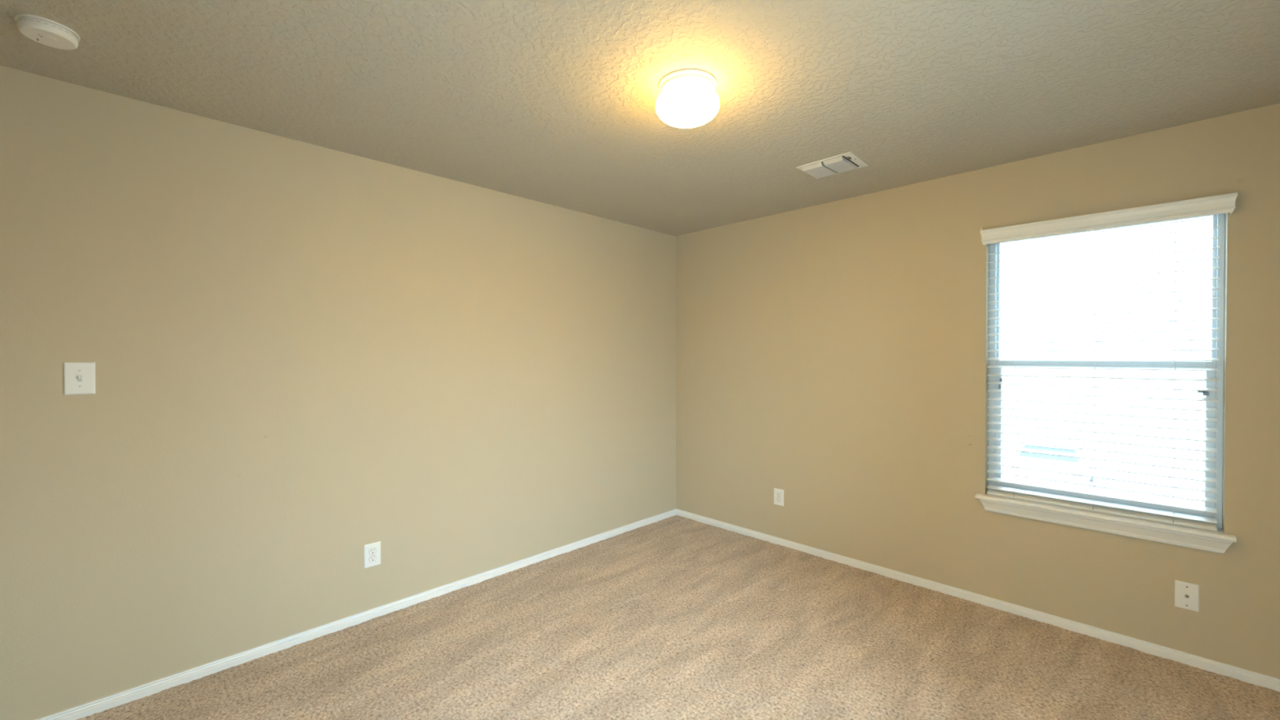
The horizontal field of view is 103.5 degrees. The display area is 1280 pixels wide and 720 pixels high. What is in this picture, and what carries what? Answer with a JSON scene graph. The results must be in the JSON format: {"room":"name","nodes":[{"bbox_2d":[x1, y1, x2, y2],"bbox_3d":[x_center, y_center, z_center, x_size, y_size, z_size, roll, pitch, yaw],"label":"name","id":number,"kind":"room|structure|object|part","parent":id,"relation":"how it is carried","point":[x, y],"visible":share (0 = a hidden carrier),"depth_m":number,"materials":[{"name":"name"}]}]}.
{"room":"empty bedroom","nodes":[
{"label":"empty bedroom","id":0,"kind":"room"},
{"bbox_2d":[0,65,675,719],"bbox_3d":[-1.062,0.149,3.155,0.140,2.440,3.760,0,1,45],"label":"wall","id":1,"kind":"structure","parent":0,"point":[306,356],"depth_m":2.37,"materials":[{"name":"beige paint"}]},
{"bbox_2d":[63,362,95,395],"bbox_3d":[-2.157,0.071,1.943,0.019,0.124,0.082,0,1,45],"label":"light switch","id":2,"kind":"object","parent":1,"relation":"attached to","point":[79,378],"visible":1,"depth_m":1.95,"materials":[{"name":"white plastic"}]},
{"bbox_2d":[35,508,675,719],"bbox_3d":[-1.004,1.352,3.111,0.018,0.056,3.760,0,1,45],"label":"baseboard","id":3,"kind":"structure","parent":1,"relation":"attached to","point":[115,700],"depth_m":2.47,"materials":[{"name":"white paint"}]},
{"bbox_2d":[364,541,380,568],"bbox_3d":[-1.426,1.039,2.692,0.009,0.124,0.082,0,1,45],"label":"wall outlet","id":4,"kind":"object","parent":1,"relation":"attached to","point":[371,551],"visible":1,"depth_m":2.69,"materials":[{"name":"white plastic"}]},
{"bbox_2d":[368,555,376,561],"bbox_3d":[-1.425,1.059,2.691,0.001,0.031,0.037,0,1,45],"label":"receptacle","id":5,"kind":"object","parent":4,"relation":"attached to","point":[371,557],"depth_m":2.69,"materials":[{"name":"white plastic"}]},
{"bbox_2d":[368,547,376,554],"bbox_3d":[-1.425,1.020,2.691,0.001,0.031,0.037,0,1,45],"label":"receptacle","id":6,"kind":"object","parent":4,"relation":"attached to","point":[371,550],"depth_m":2.69,"materials":[{"name":"white plastic"}]},
{"bbox_2d":[0,0,1279,235],"bbox_3d":[0.169,-1.135,1.914,3.620,0.150,4.040,0,1,45],"label":"ceiling","id":7,"kind":"structure","parent":0,"point":[552,102],"depth_m":1.87,"materials":[{"name":"beige paint"}]},
{"bbox_2d":[14,13,79,49],"bbox_3d":[-1.881,-1.037,1.605,0.136,0.036,0.136,0,1,45],"label":"smoke detector","id":8,"kind":"object","parent":7,"relation":"attached to","point":[46,32],"visible":1,"depth_m":1.58,"materials":[{"name":"white plastic"}]},
{"bbox_2d":[655,69,719,128],"bbox_3d":[0.183,-0.990,1.948,0.246,0.142,0.246,0,1,45],"label":"ceiling light","id":9,"kind":"object","parent":7,"relation":"attached to","point":[687,98],"visible":1,"depth_m":1.87,"materials":[{"name":"white glass"}]},
{"bbox_2d":[796,151,869,178],"bbox_3d":[1.060,-1.059,2.780,0.300,0.022,0.253,0,1,45],"label":"ceiling vent","id":10,"kind":"object","parent":7,"relation":"in","point":[846,162],"visible":1,"depth_m":2.75,"materials":[{"name":"white metal"}]},
{"bbox_3d":[1.008,-1.058,2.830,0.113,0.020,0.208,0,1,45],"label":"louvre panel","id":11,"kind":"part","parent":10,"relation":"part of","materials":[{"name":"metal"}]},
{"bbox_3d":[1.091,-1.057,2.747,0.102,0.020,0.208,0,1,45],"label":"louvre panel","id":12,"kind":"part","parent":10,"relation":"part of","materials":[{"name":"metal"}]},
{"bbox_2d":[76,515,1279,719],"bbox_3d":[0.122,1.381,1.888,3.340,0.008,3.900,0,1,45],"label":"floor","id":13,"kind":"structure","parent":0,"point":[676,617],"depth_m":2.32,"materials":[{"name":"beige carpet"}]},
{"bbox_2d":[675,102,1279,679],"bbox_3d":[1.548,0.145,3.307,3.620,2.440,0.140,0,1,45],"label":"wall","id":14,"kind":"structure","parent":0,"point":[833,356],"depth_m":2.98,"materials":[{"name":"beige paint"}]},
{"bbox_2d":[773,488,783,506],"bbox_3d":[1.024,1.014,3.733,0.080,0.120,0.009,0,1,45],"label":"wall outlet","id":15,"kind":"object","parent":14,"relation":"attached to","point":[778,493],"visible":1,"depth_m":3.73,"materials":[{"name":"white plastic"}]},
{"bbox_2d":[675,508,1279,692],"bbox_3d":[1.493,1.347,3.262,3.340,0.056,0.018,0,1,45],"label":"baseboard","id":16,"kind":"structure","parent":14,"relation":"attached to","point":[1242,674],"depth_m":2.68,"materials":[{"name":"white paint"}]},
{"bbox_2d":[974,213,1236,554],"bbox_3d":[2.272,0.067,2.545,0.948,1.556,0.183,0,1,45],"label":"window","id":17,"kind":"structure","parent":14,"relation":"in","point":[1219,542],"depth_m":2.40,"materials":[{"name":"white plastic"}]},
{"bbox_3d":[2.253,0.767,2.532,0.948,0.022,0.126,0,1,45],"label":"sill","id":18,"kind":"part","parent":17,"relation":"part of","materials":[{"name":"white paint"}]},
{"bbox_3d":[2.315,0.363,2.579,0.826,0.719,0.025,0,1,45],"label":"sash","id":19,"kind":"part","parent":17,"relation":"part of","materials":[{"name":"white plastic"}]},
{"bbox_3d":[2.333,-0.323,2.592,0.826,0.716,0.020,0,1,45],"label":"sash","id":20,"kind":"part","parent":17,"relation":"part of","materials":[{"name":"white plastic"}]},
{"bbox_2d":[979,192,1237,531],"bbox_3d":[2.250,0.011,2.516,0.925,1.487,0.107,0,1,45],"label":"window blind","id":21,"kind":"object","parent":17,"relation":"attached to","point":[1223,203],"visible":1,"depth_m":2.47,"materials":[{"name":"white plastic"}]},
{"bbox_3d":[2.051,0.031,2.752,0.006,1.397,0.054,0,1,45],"label":"ladder cord","id":22,"kind":"part","parent":21,"relation":"part of","materials":[{"name":"white fabric"}]},
{"bbox_3d":[2.277,0.033,2.526,0.006,1.397,0.054,0,1,45],"label":"ladder cord","id":23,"kind":"part","parent":21,"relation":"part of","materials":[{"name":"white fabric"}]},
{"bbox_3d":[2.261,0.739,2.544,0.852,0.031,0.052,0,1,45],"label":"rail","id":24,"kind":"part","parent":21,"relation":"part of","materials":[{"name":"white plastic"}]},
{"bbox_3d":[2.472,0.035,2.332,0.006,1.397,0.054,0,1,45],"label":"ladder cord","id":25,"kind":"part","parent":21,"relation":"part of","materials":[{"name":"white fabric"}]},
{"bbox_2d":[1174,579,1199,612],"bbox_3d":[2.473,1.069,2.282,0.076,0.122,0.017,0,1,45],"label":"cable plate","id":26,"kind":"object","parent":14,"relation":"attached to","point":[1186,594],"visible":1,"depth_m":2.28,"materials":[{"name":"white plastic"}]},
{"label":"outside","id":27,"kind":"structure","parent":0,"visible":0},
{"bbox_2d":[1001,376,1205,506],"bbox_3d":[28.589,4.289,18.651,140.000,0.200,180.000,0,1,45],"label":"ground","id":28,"kind":"structure","parent":27,"point":[1033,380],"depth_m":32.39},
{"bbox_2d":[1009,437,1093,490],"bbox_3d":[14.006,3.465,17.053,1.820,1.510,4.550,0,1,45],"label":"car","id":29,"kind":"object","parent":28,"relation":"on","point":[1064,442],"visible":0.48,"depth_m":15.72,"materials":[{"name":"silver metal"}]},
{"bbox_2d":[1010,466,1019,471],"bbox_3d":[11.903,3.422,16.007,0.240,0.180,0.100,0,1,45],"label":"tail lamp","id":30,"kind":"object","parent":29,"relation":"attached to","point":[1011,468],"depth_m":15.97,"materials":[{"name":"white"}]},
{"bbox_3d":[13.652,2.983,16.694,1.579,0.480,2.918,0,1,45],"label":"cabin glass","id":31,"kind":"part","parent":29,"relation":"part of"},
{"bbox_2d":[1072,475,1083,479],"bbox_3d":[12.965,3.431,14.948,0.240,0.180,0.100,0,1,45],"label":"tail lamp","id":32,"kind":"object","parent":29,"relation":"attached to","point":[1074,477],"depth_m":14.92,"materials":[{"name":"white"}]}
]}

